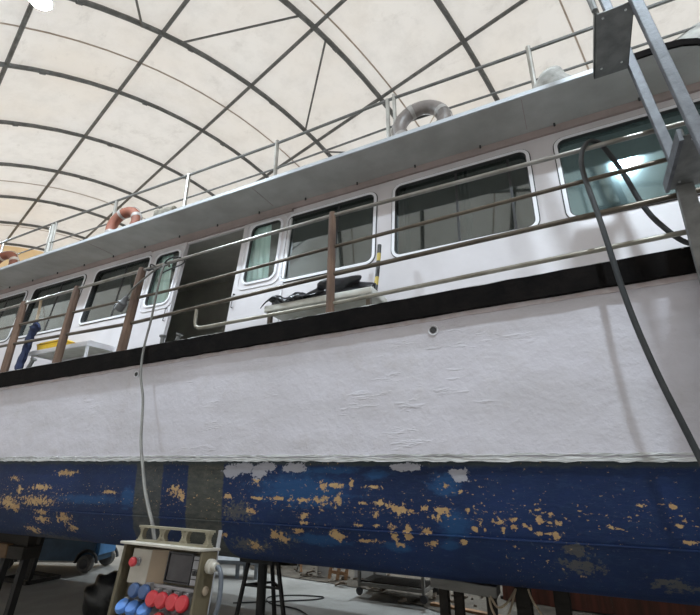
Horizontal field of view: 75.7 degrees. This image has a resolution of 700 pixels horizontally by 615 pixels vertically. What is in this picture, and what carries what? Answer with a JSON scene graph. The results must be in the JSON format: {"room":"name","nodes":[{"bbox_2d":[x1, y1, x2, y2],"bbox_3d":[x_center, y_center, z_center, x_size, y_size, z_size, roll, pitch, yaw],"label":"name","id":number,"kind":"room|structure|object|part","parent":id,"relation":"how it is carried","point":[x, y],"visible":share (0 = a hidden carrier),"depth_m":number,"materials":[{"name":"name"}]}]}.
{"room":"shipyard hall","nodes":[
{"label":"shipyard hall","id":0,"kind":"room"},
{"bbox_2d":[0,245,43,267],"bbox_3d":[-10.721,2.550,15.107,0.001,9.462,14.327,-17,-26,40],"label":"wall","id":1,"kind":"structure","parent":0,"point":[31,253],"depth_m":15.77,"materials":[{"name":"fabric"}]},
{"bbox_2d":[0,545,439,614],"bbox_3d":[-3.344,3.543,3.484,80.000,0.300,75.000,-10,-22,25],"label":"floor","id":2,"kind":"structure","parent":0,"point":[64,595],"depth_m":7.62,"materials":[{"name":"concrete"}]},
{"bbox_2d":[0,533,40,614],"bbox_3d":[-5.093,3.850,6.442,1.480,1.147,0.255,-10,-22,25],"label":"cradle","id":3,"kind":"object","parent":2,"relation":"on","point":[23,548],"visible":0.98,"depth_m":6.26,"materials":[{"name":"black metal"}]},
{"bbox_3d":[-4.967,3.931,6.324,0.185,0.914,0.135,-10,-22,25],"label":"leg","id":4,"kind":"part","parent":3,"relation":"part of","materials":[{"name":"black metal"}]},
{"bbox_3d":[-4.556,3.861,6.130,0.145,0.910,0.135,-10,-22,25],"label":"leg","id":5,"kind":"part","parent":3,"relation":"part of","materials":[{"name":"black metal"}]},
{"bbox_2d":[3,537,60,584],"bbox_3d":[-6.184,4.789,8.897,0.930,1.054,0.660,-10,-22,25],"label":"stand","id":6,"kind":"object","parent":2,"relation":"on","point":[30,572],"visible":0.5,"depth_m":8.66,"materials":[{"name":"black metal"}]},
{"bbox_3d":[-6.202,5.250,8.740,0.890,0.060,0.660,-10,-22,25],"label":"frame","id":7,"kind":"part","parent":6,"relation":"part of","materials":[{"name":"black metal"}]},
{"bbox_3d":[-6.193,4.797,8.899,0.298,1.040,0.110,-10,-22,25],"label":"post","id":8,"kind":"part","parent":6,"relation":"part of","materials":[{"name":"black metal"}]},
{"bbox_2d":[0,538,118,572],"bbox_3d":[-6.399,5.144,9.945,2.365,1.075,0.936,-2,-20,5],"label":"car","id":9,"kind":"object","parent":2,"relation":"on","point":[84,554],"visible":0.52,"depth_m":9.53,"materials":[{"name":"blue metal"}]},
{"bbox_3d":[-5.324,5.174,9.855,0.080,0.360,0.620,-2,-20,5],"label":"panel","id":10,"kind":"part","parent":9,"relation":"part of","materials":[{"name":"blue metal"}]},
{"bbox_2d":[82,570,117,614],"bbox_3d":[-3.554,4.196,6.596,0.729,0.581,0.599,-10,-22,25],"label":"bag","id":11,"kind":"object","parent":2,"relation":"on","point":[97,596],"visible":0.65,"depth_m":6.39,"materials":[{"name":"black plastic"}]},
{"bbox_2d":[107,525,221,614],"bbox_3d":[-1.026,2.056,2.291,0.696,1.689,0.255,-10,-22,25],"label":"box","id":12,"kind":"object","parent":2,"relation":"on","point":[161,576],"visible":1,"depth_m":2.49,"materials":[{"name":"grey plastic"}]},
{"bbox_3d":[-1.317,1.817,2.501,0.071,0.906,0.210,-18,-26,40],"label":"panel","id":13,"kind":"part","parent":12,"relation":"part of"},
{"bbox_2d":[115,596,134,613],"bbox_3d":[-1.257,1.676,2.522,0.082,0.091,0.115,-10,-22,25],"label":"socket","id":14,"kind":"object","parent":12,"relation":"attached to","point":[121,602],"depth_m":2.50,"materials":[{"name":"blue plastic"}]},
{"bbox_2d":[125,598,144,614],"bbox_3d":[-1.185,1.665,2.488,0.082,0.091,0.115,-10,-22,25],"label":"socket","id":15,"kind":"object","parent":12,"relation":"attached to","point":[131,607],"depth_m":2.47,"materials":[{"name":"blue plastic"}]},
{"bbox_2d":[128,582,141,597],"bbox_3d":[-1.190,1.586,2.534,0.073,0.082,0.105,-10,-22,25],"label":"socket","id":16,"kind":"object","parent":12,"relation":"attached to","point":[133,591],"depth_m":2.50,"materials":[{"name":"blue plastic"}]},
{"bbox_2d":[136,602,158,614],"bbox_3d":[-1.105,1.651,2.450,0.082,0.091,0.115,-10,-22,25],"label":"socket","id":17,"kind":"object","parent":12,"relation":"attached to","point":[144,608],"depth_m":2.43,"materials":[{"name":"blue plastic"}]},
{"bbox_2d":[138,582,156,599],"bbox_3d":[-1.119,1.575,2.501,0.073,0.082,0.105,-10,-22,25],"label":"socket","id":18,"kind":"object","parent":12,"relation":"attached to","point":[144,590],"depth_m":2.47,"materials":[{"name":"blue plastic"}]},
{"bbox_2d":[145,587,162,606],"bbox_3d":[-1.058,1.587,2.461,0.079,0.088,0.106,-10,-22,25],"label":"socket","id":19,"kind":"object","parent":12,"relation":"attached to","point":[151,593],"depth_m":2.43,"materials":[{"name":"red plastic"}]},
{"bbox_3d":[-1.034,1.877,2.361,0.558,0.699,0.080,-10,-22,25],"label":"socket plate","id":20,"kind":"part","parent":12,"relation":"part of","materials":[{"name":"red plastic"}]},
{"bbox_2d":[154,609,171,614],"bbox_3d":[-1.004,1.662,2.390,0.078,0.087,0.112,-10,-22,25],"label":"socket","id":21,"kind":"object","parent":12,"relation":"attached to","point":[163,611],"depth_m":2.40,"materials":[{"name":"red plastic"}]},
{"bbox_2d":[154,589,173,608],"bbox_3d":[-0.996,1.576,2.431,0.079,0.088,0.106,-10,-22,25],"label":"socket","id":22,"kind":"object","parent":12,"relation":"attached to","point":[161,596],"depth_m":2.40,"materials":[{"name":"red plastic"}]},
{"bbox_3d":[-1.031,1.357,2.564,0.617,0.032,0.165,-10,-22,25],"label":"plate","id":23,"kind":"part","parent":12,"relation":"part of","materials":[{"name":"white metal"}]},
{"bbox_2d":[165,591,183,610],"bbox_3d":[-0.924,1.564,2.397,0.079,0.088,0.106,-10,-22,25],"label":"socket","id":24,"kind":"object","parent":12,"relation":"attached to","point":[171,600],"depth_m":2.36,"materials":[{"name":"red plastic"}]},
{"bbox_3d":[-1.011,1.317,2.595,0.558,0.093,0.058,-10,-22,25],"label":"lifting frame","id":25,"kind":"part","parent":12,"relation":"part of","materials":[{"name":"beige plastic"}]},
{"bbox_2d":[175,592,192,612],"bbox_3d":[-0.862,1.554,2.368,0.079,0.088,0.106,-10,-22,25],"label":"socket","id":26,"kind":"object","parent":12,"relation":"attached to","point":[182,601],"depth_m":2.34,"materials":[{"name":"red plastic"}]},
{"bbox_3d":[-0.795,1.732,2.258,0.043,0.906,0.211,-10,-22,25],"label":"panel","id":27,"kind":"part","parent":12,"relation":"part of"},
{"bbox_2d":[213,565,222,614],"bbox_3d":[-0.324,2.097,2.156,0.802,1.534,0.114,1,-20,-2],"label":"cable","id":28,"kind":"object","parent":12,"relation":"hanging from","point":[218,568],"visible":1,"depth_m":2.32,"materials":[{"name":"grey rubber"}]},
{"bbox_2d":[215,556,257,579],"bbox_3d":[-2.327,5.240,9.082,1.300,0.310,0.440,-4,-20,12],"label":"bench","id":29,"kind":"object","parent":2,"relation":"on","point":[221,559],"visible":0.35,"depth_m":8.90,"materials":[{"name":"grey metal"}]},
{"bbox_3d":[-2.327,5.123,9.125,1.300,0.060,0.440,-4,-20,12],"label":"seat","id":30,"kind":"part","parent":29,"relation":"part of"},
{"bbox_3d":[-2.220,5.193,8.878,0.060,0.260,0.060,-4,-20,12],"label":"leg","id":31,"kind":"part","parent":29,"relation":"part of","materials":[{"name":"grey metal"}]},
{"bbox_3d":[-1.830,5.163,8.795,0.060,0.260,0.060,-4,-20,12],"label":"leg","id":32,"kind":"part","parent":29,"relation":"part of","materials":[{"name":"grey metal"}]},
{"bbox_2d":[235,558,285,614],"bbox_3d":[-0.997,3.354,5.011,0.614,1.100,0.614,8,-21,-22],"label":"stand","id":33,"kind":"object","parent":2,"relation":"on","point":[261,583],"visible":0.67,"depth_m":5.08,"materials":[{"name":"black metal"}]},
{"bbox_3d":[-1.271,3.423,5.102,0.247,1.033,0.038,-8,-21,20],"label":"leg","id":34,"kind":"part","parent":33,"relation":"part of","materials":[{"name":"black metal"}]},
{"bbox_3d":[-0.997,2.876,5.183,0.460,0.083,0.282,-10,-22,25],"label":"head plate","id":35,"kind":"part","parent":33,"relation":"part of","materials":[{"name":"black metal"}]},
{"bbox_3d":[-0.997,3.264,5.043,0.104,0.785,0.104,-10,-22,25],"label":"post","id":36,"kind":"part","parent":33,"relation":"part of","materials":[{"name":"black metal"}]},
{"bbox_3d":[-0.888,3.479,5.257,0.038,1.033,0.247,-8,-21,20],"label":"leg","id":37,"kind":"part","parent":33,"relation":"part of","materials":[{"name":"black metal"}]},
{"bbox_3d":[-0.723,3.349,4.896,0.247,1.033,0.038,-8,-21,20],"label":"leg","id":38,"kind":"part","parent":33,"relation":"part of","materials":[{"name":"black metal"}]},
{"bbox_2d":[0,0,699,605],"bbox_3d":[-1.249,0.831,7.117,19.700,5.449,4.658,-10,-22,25],"label":"boat","id":39,"kind":"object","parent":33,"relation":"on","point":[504,418],"visible":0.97,"depth_m":4.06,"materials":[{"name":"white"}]},
{"bbox_2d":[0,251,19,264],"bbox_3d":[-6.623,-0.776,8.570,0.710,0.706,0.215,-5,-20,13],"label":"life ring","id":40,"kind":"object","parent":39,"relation":"attached to","point":[13,257],"visible":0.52,"depth_m":8.58,"materials":[{"name":"orange plastic"}]},
{"bbox_3d":[-6.456,0.247,8.268,1.370,0.930,0.122,-10,-22,25],"label":"pane","id":41,"kind":"part","parent":39,"relation":"part of","materials":[{"name":"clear glass"}]},
{"bbox_3d":[-4.838,0.433,6.477,0.155,1.093,0.106,-10,-22,25],"label":"rail post","id":42,"kind":"part","parent":39,"relation":"part of","materials":[{"name":"brown wood"}]},
{"bbox_2d":[14,298,41,369],"bbox_3d":[-4.545,0.377,6.415,0.347,1.051,0.137,-15,-25,36],"label":"umbrella","id":43,"kind":"object","parent":39,"relation":"hanging from","point":[35,327],"visible":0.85,"depth_m":6.34,"materials":[{"name":"blue fabric"}]},
{"bbox_3d":[-4.470,0.037,6.460,0.068,0.380,0.149,8,-21,-20],"label":"cord","id":44,"kind":"part","parent":43,"relation":"part of","materials":[{"name":"beige fabric"}]},
{"bbox_3d":[-5.494,-1.072,8.207,0.154,1.091,0.084,-10,-22,25],"label":"roof post","id":45,"kind":"part","parent":39,"relation":"part of","materials":[{"name":"metal"}]},
{"bbox_3d":[-5.009,0.000,7.584,1.410,0.930,0.122,-10,-22,25],"label":"pane","id":46,"kind":"part","parent":39,"relation":"part of","materials":[{"name":"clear glass"}]},
{"bbox_3d":[-3.759,0.234,5.971,0.191,1.094,0.106,-10,-22,25],"label":"rail post","id":47,"kind":"part","parent":39,"relation":"part of","materials":[{"name":"brown wood"}]},
{"bbox_2d":[28,340,114,360],"bbox_3d":[-3.943,0.832,6.306,1.310,0.513,0.440,-10,-22,25],"label":"table","id":48,"kind":"object","parent":39,"relation":"on","point":[85,348],"visible":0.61,"depth_m":6.24,"materials":[{"name":"white paint"}]},
{"bbox_2d":[37,339,74,349],"bbox_3d":[-4.253,0.569,6.490,0.630,0.153,0.202,-10,-22,25],"label":"box","id":49,"kind":"object","parent":48,"relation":"on","point":[49,344],"visible":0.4,"depth_m":6.42,"materials":[{"name":"plastic"}]},
{"bbox_3d":[-4.253,0.513,6.510,0.630,0.035,0.202,-10,-22,25],"label":"lid","id":50,"kind":"part","parent":49,"relation":"part of","materials":[{"name":"yellow plastic"}]},
{"bbox_3d":[-3.475,0.715,5.884,0.030,0.448,0.030,-10,-22,25],"label":"leg","id":51,"kind":"part","parent":48,"relation":"part of","materials":[{"name":"white paint"}]},
{"bbox_3d":[-3.965,-1.315,7.474,0.050,1.050,0.050,-1,-20,4],"label":"roof post","id":52,"kind":"part","parent":39,"relation":"part of","materials":[{"name":"metal"}]},
{"bbox_3d":[-3.562,-0.247,6.899,1.250,0.930,0.122,-10,-22,25],"label":"pane","id":53,"kind":"part","parent":39,"relation":"part of","materials":[{"name":"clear glass"}]},
{"bbox_2d":[104,207,142,232],"bbox_3d":[-3.594,-1.303,7.141,0.710,0.706,0.215,-8,-21,20],"label":"life ring","id":54,"kind":"object","parent":39,"relation":"attached to","point":[122,214],"visible":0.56,"depth_m":7.17,"materials":[{"name":"orange plastic"}]},
{"bbox_3d":[-2.647,0.030,5.450,0.225,1.095,0.111,-10,-22,25],"label":"rail post","id":55,"kind":"part","parent":39,"relation":"part of","materials":[{"name":"brown wood"}]},
{"bbox_2d":[114,256,185,539],"bbox_3d":[-1.855,0.586,4.375,0.508,2.883,2.565,16,-25,-37],"label":"cable","id":56,"kind":"object","parent":39,"relation":"hanging from","point":[120,306],"visible":0.97,"depth_m":4.90,"materials":[{"name":"rubber"}]},
{"bbox_3d":[-2.428,-0.330,5.407,0.610,0.329,0.030,-8,-21,20],"label":"plug cord","id":57,"kind":"part","parent":56,"relation":"part of","materials":[{"name":"grey rubber"}]},
{"bbox_3d":[-1.759,0.494,4.103,0.165,2.871,2.014,11,-22,-27],"label":"cord","id":58,"kind":"part","parent":56,"relation":"part of","materials":[{"name":"grey rubber"}]},
{"bbox_3d":[-2.715,-0.005,6.265,0.695,1.965,0.296,-10,-22,25],"label":"sliding door","id":59,"kind":"part","parent":39,"relation":"part of","materials":[{"name":"white metal"}]},
{"bbox_2d":[148,254,173,304],"bbox_3d":[-2.821,-0.399,6.639,0.470,0.960,0.022,-10,-22,25],"label":"curtain","id":60,"kind":"object","parent":39,"relation":"hanging from","point":[165,279],"depth_m":6.60,"materials":[{"name":"green fabric"}]},
{"bbox_2d":[153,206,176,215],"bbox_3d":[-2.554,-1.291,6.283,0.346,0.200,0.187,-7,-21,19],"label":"block","id":61,"kind":"object","parent":39,"relation":"on","point":[162,210],"visible":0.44,"depth_m":6.22,"materials":[{"name":"white"}]},
{"bbox_3d":[-2.486,-1.568,6.775,0.050,1.050,0.050,-1,-20,4],"label":"roof post","id":62,"kind":"part","parent":39,"relation":"part of","materials":[{"name":"metal"}]},
{"bbox_3d":[-1.132,-0.276,5.516,0.740,1.965,0.296,-10,-22,25],"label":"sliding door","id":63,"kind":"part","parent":39,"relation":"part of","materials":[{"name":"white metal"}]},
{"bbox_2d":[246,224,271,281],"bbox_3d":[-1.213,-0.683,5.882,0.390,0.980,0.022,-10,-22,25],"label":"curtain","id":64,"kind":"object","parent":39,"relation":"hanging from","point":[260,251],"depth_m":5.86,"materials":[{"name":"green fabric"}]},
{"bbox_3d":[-1.008,-1.820,6.075,0.050,1.050,0.050,-1,-20,4],"label":"roof post","id":65,"kind":"part","parent":39,"relation":"part of","materials":[{"name":"metal"}]},
{"bbox_2d":[264,286,386,323],"bbox_3d":[-0.260,0.187,4.505,1.230,0.503,0.390,-10,-22,25],"label":"table","id":66,"kind":"object","parent":39,"relation":"on","point":[367,290],"visible":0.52,"depth_m":4.47,"materials":[{"name":"white paint"}]},
{"bbox_3d":[-0.826,0.255,4.598,0.040,0.438,0.040,-10,-22,25],"label":"leg","id":67,"kind":"part","parent":66,"relation":"part of","materials":[{"name":"silver metal"}]},
{"bbox_2d":[260,291,322,308],"bbox_3d":[-0.558,-0.079,4.670,0.781,0.180,0.305,-10,-22,25],"label":"sheet","id":68,"kind":"object","parent":66,"relation":"on","point":[277,299],"visible":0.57,"depth_m":4.62,"materials":[{"name":"black plastic"}]},
{"bbox_2d":[306,275,375,297],"bbox_3d":[-0.109,-0.180,4.525,0.790,0.216,0.326,-10,-22,25],"label":"bag","id":69,"kind":"object","parent":66,"relation":"on","point":[353,282],"visible":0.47,"depth_m":4.39,"materials":[{"name":"black fabric"}]},
{"bbox_3d":[0.175,0.085,4.125,0.040,0.438,0.040,-10,-22,25],"label":"leg","id":70,"kind":"part","parent":66,"relation":"part of","materials":[{"name":"grey metal"}]},
{"bbox_2d":[374,244,381,290],"bbox_3d":[0.274,-0.390,4.493,0.041,0.583,0.161,-12,-23,29],"label":"striped pole","id":71,"kind":"object","parent":66,"relation":"on","point":[379,246],"visible":0.77,"depth_m":4.48,"materials":[{"name":"yellow metal"}]},
{"bbox_3d":[-0.252,-0.812,5.333,1.200,0.930,0.122,-10,-22,25],"label":"pane","id":72,"kind":"part","parent":39,"relation":"part of","materials":[{"name":"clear glass"}]},
{"bbox_3d":[-0.181,-0.429,4.299,0.081,1.094,0.077,-1,-20,4],"label":"rail post","id":73,"kind":"part","parent":39,"relation":"part of","materials":[{"name":"brown wood"}]},
{"bbox_3d":[-2.848,-0.134,5.623,13.200,0.164,0.036,-10,-22,25],"label":"rail","id":74,"kind":"part","parent":39,"relation":"part of","materials":[{"name":"metal"}]},
{"bbox_3d":[-2.803,-1.989,7.096,14.200,0.158,0.038,-10,-22,25],"label":"roof rail","id":75,"kind":"part","parent":39,"relation":"part of","materials":[{"name":"metal"}]},
{"bbox_3d":[-2.848,-0.412,5.723,13.200,0.135,0.040,-10,-22,25],"label":"rail","id":76,"kind":"part","parent":39,"relation":"part of","materials":[{"name":"silver metal"}]},
{"bbox_3d":[-2.158,0.515,5.418,19.657,0.649,1.728,-12,-23,30],"label":"rub rail","id":77,"kind":"part","parent":39,"relation":"part of","materials":[{"name":"black rubber"}]},
{"bbox_3d":[-2.848,0.158,5.518,13.200,0.189,0.042,-10,-22,25],"label":"rail","id":78,"kind":"part","parent":39,"relation":"part of","materials":[{"name":"grey metal"}]},
{"bbox_3d":[-2.559,-0.987,6.660,14.500,0.070,0.075,-10,-22,25],"label":"cornice","id":79,"kind":"part","parent":39,"relation":"part of","materials":[{"name":"paint"}]},
{"bbox_3d":[-2.803,-1.594,6.954,14.200,0.146,0.026,-10,-22,25],"label":"roof rail","id":80,"kind":"part","parent":39,"relation":"part of","materials":[{"name":"metal"}]},
{"bbox_3d":[0.505,-2.094,5.375,0.141,1.091,0.071,-10,-22,25],"label":"roof post","id":81,"kind":"part","parent":39,"relation":"part of","materials":[{"name":"metal"}]},
{"bbox_2d":[391,100,452,135],"bbox_3d":[0.801,-2.053,5.061,0.710,0.706,0.215,-8,-22,22],"label":"life ring","id":82,"kind":"object","parent":39,"relation":"attached to","point":[438,109],"visible":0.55,"depth_m":5.09,"materials":[{"name":"grey plastic"}]},
{"bbox_3d":[0.673,-0.268,3.789,5.318,0.242,0.038,-10,-22,25],"label":"rail","id":83,"kind":"part","parent":39,"relation":"part of","materials":[{"name":"grey metal"}]},
{"bbox_3d":[1.137,-1.050,4.676,1.410,0.930,0.122,-10,-22,25],"label":"pane","id":84,"kind":"part","parent":39,"relation":"part of","materials":[{"name":"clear glass"}]},
{"bbox_3d":[1.923,-2.321,4.689,0.050,1.050,0.050,16,-25,-38],"label":"roof post","id":85,"kind":"part","parent":39,"relation":"part of","materials":[{"name":"metal"}]},
{"bbox_2d":[533,66,571,87],"bbox_3d":[1.938,-2.137,4.312,0.354,0.364,0.287,-10,-22,25],"label":"tarp","id":86,"kind":"object","parent":39,"relation":"on","point":[553,73],"visible":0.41,"depth_m":4.21,"materials":[{"name":"grey fabric"}]},
{"bbox_2d":[578,139,699,465],"bbox_3d":[2.383,0.509,1.994,0.937,4.453,1.895,5,-20,-13],"label":"hose","id":87,"kind":"object","parent":39,"relation":"hanging from","point":[685,429],"visible":0.84,"depth_m":2.97,"materials":[{"name":"rubber"}]},
{"bbox_2d":[676,22,699,39],"bbox_3d":[3.558,-2.342,4.124,1.206,0.695,0.685,-10,-22,25],"label":"canvas cover","id":88,"kind":"object","parent":39,"relation":"on","point":[694,32],"visible":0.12,"depth_m":4.09,"materials":[{"name":"white fabric"}]},
{"bbox_2d":[233,595,323,614],"bbox_3d":[-0.817,4.558,6.771,1.418,0.017,1.886,11,-23,-28],"label":"cable","id":89,"kind":"object","parent":2,"relation":"on","point":[269,602],"visible":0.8,"depth_m":7.27,"materials":[{"name":"rubber"}]},
{"bbox_2d":[0,0,675,250],"bbox_3d":[-0.780,-0.573,6.426,26.925,9.442,14.287,-17,-26,40],"label":"frame","id":90,"kind":"object","parent":2,"relation":"on","point":[5,65],"visible":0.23,"depth_m":8.84,"materials":[{"name":"metal"}]},
{"bbox_2d":[29,0,52,10],"bbox_3d":[-4.154,-4.316,6.100,0.295,0.462,0.295,-10,-22,25],"label":"lamp","id":91,"kind":"object","parent":90,"relation":"hanging from","point":[46,5],"visible":1,"depth_m":6.06,"materials":[{"name":"metal"}]},
{"bbox_2d":[253,563,497,606],"bbox_3d":[-0.997,5.614,9.871,9.368,0.140,2.265,-18,-27,41],"label":"debris","id":92,"kind":"object","parent":2,"relation":"on","point":[403,599],"visible":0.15,"depth_m":7.93,"materials":[{"name":"brown wood"}]},
{"bbox_2d":[242,563,624,614],"bbox_3d":[1.442,5.356,9.096,24.000,0.090,4.030,-17,-26,40],"label":"dirt strip","id":93,"kind":"object","parent":2,"relation":"on","point":[287,569],"visible":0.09,"depth_m":7.59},
{"bbox_2d":[317,566,331,575],"bbox_3d":[-0.490,4.925,9.135,0.300,0.898,0.175,-4,-20,10],"label":"panel","id":94,"kind":"object","parent":93,"relation":"on","point":[324,570],"visible":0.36,"depth_m":8.95,"materials":[{"name":"grey metal"}]},
{"bbox_2d":[328,567,348,579],"bbox_3d":[-0.173,4.745,8.798,0.492,1.048,0.229,-2,-20,6],"label":"wooden frame","id":95,"kind":"object","parent":93,"relation":"on","point":[331,571],"visible":0.3,"depth_m":8.59,"materials":[{"name":"brown wood"}]},
{"bbox_3d":[-0.222,5.077,8.611,0.380,0.050,0.050,5,-19,9],"label":"rail","id":96,"kind":"part","parent":95,"relation":"part of","materials":[{"name":"brown wood"}]},
{"bbox_2d":[354,570,386,577],"bbox_3d":[0.404,4.782,8.828,0.620,0.948,0.182,-4,-20,12],"label":"metal sheet","id":97,"kind":"object","parent":93,"relation":"on","point":[364,574],"visible":0.02,"depth_m":8.64,"materials":[{"name":"grey metal"}]},
{"bbox_2d":[356,570,438,603],"bbox_3d":[0.803,4.522,7.637,1.260,0.620,0.650,-11,-22,27],"label":"trolley","id":98,"kind":"object","parent":93,"relation":"on","point":[424,586],"visible":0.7,"depth_m":7.46,"materials":[{"name":"grey painted steel"},{"name":"rubber"}]},
{"bbox_3d":[0.159,4.469,7.667,0.045,0.500,0.045,-11,-22,27],"label":"post","id":99,"kind":"part","parent":98,"relation":"part of","materials":[{"name":"grey metal"}]},
{"bbox_3d":[0.803,4.654,7.590,1.190,0.050,0.650,-11,-22,27],"label":"deck frame","id":100,"kind":"part","parent":98,"relation":"part of","materials":[{"name":"grey metal"}]},
{"bbox_3d":[1.159,4.283,7.152,0.045,0.500,0.045,-11,-22,27],"label":"post","id":101,"kind":"part","parent":98,"relation":"part of","materials":[{"name":"grey metal"}]},
{"bbox_2d":[430,602,499,614],"bbox_3d":[1.785,4.494,6.646,1.300,0.050,0.100,-15,-25,36],"label":"plank","id":102,"kind":"object","parent":93,"relation":"on","point":[436,604],"visible":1,"depth_m":6.63,"materials":[{"name":"wood"}]},
{"bbox_2d":[430,578,500,614],"bbox_3d":[1.071,3.004,4.019,0.603,1.078,0.240,-10,-22,25],"label":"trestle","id":103,"kind":"object","parent":2,"relation":"on","point":[459,588],"visible":0.62,"depth_m":4.12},
{"bbox_3d":[0.883,3.082,4.068,0.080,0.965,0.080,-10,-22,25],"label":"post","id":104,"kind":"part","parent":103,"relation":"part of","materials":[{"name":"black wood"}]},
{"bbox_3d":[1.027,3.095,4.105,0.080,0.965,0.080,-10,-22,25],"label":"post","id":105,"kind":"part","parent":103,"relation":"part of","materials":[{"name":"black wood"}]},
{"bbox_3d":[1.281,3.033,3.932,0.080,0.965,0.080,-10,-22,25],"label":"post","id":106,"kind":"part","parent":103,"relation":"part of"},
{"bbox_2d":[488,588,541,614],"bbox_3d":[1.462,2.726,3.879,0.478,0.510,0.148,-2,-20,4],"label":"rope","id":107,"kind":"object","parent":103,"relation":"hanging from","point":[513,594],"visible":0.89,"depth_m":3.92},
{"bbox_2d":[514,587,533,614],"bbox_3d":[1.581,2.994,3.965,0.130,1.060,0.130,-10,-22,25],"label":"shore","id":108,"kind":"object","parent":2,"relation":"on","point":[524,605],"visible":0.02,"depth_m":4.03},
{"bbox_2d":[553,591,572,614],"bbox_3d":[1.889,2.960,3.871,0.130,1.060,0.130,-10,-22,25],"label":"shore","id":109,"kind":"object","parent":2,"relation":"on","point":[562,600],"visible":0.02,"depth_m":3.94,"materials":[{"name":"black wood"}]},
{"bbox_2d":[500,585,699,614],"bbox_3d":[4.271,3.771,6.542,4.150,1.350,0.120,-10,-22,25],"label":"wall","id":110,"kind":"structure","parent":2,"relation":"on","point":[582,602],"depth_m":6.53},
{"bbox_2d":[586,0,699,282],"bbox_3d":[2.128,-0.262,2.515,0.916,6.204,0.650,-10,-22,25],"label":"access ladder","id":111,"kind":"object","parent":2,"relation":"on","point":[612,27],"visible":1,"depth_m":2.94,"materials":[{"name":"metal"}]},
{"bbox_3d":[1.633,-2.511,3.247,0.100,1.072,0.040,-10,-22,25],"label":"handrail","id":112,"kind":"part","parent":111,"relation":"part of","materials":[{"name":"grey metal"}]},
{"bbox_2d":[0,0,699,251],"bbox_3d":[-0.833,-0.566,6.476,26.980,9.462,14.327,-17,-26,40],"label":"ceiling","id":113,"kind":"structure","parent":0,"point":[388,41],"depth_m":8.78,"materials":[{"name":"fabric"}]}
]}

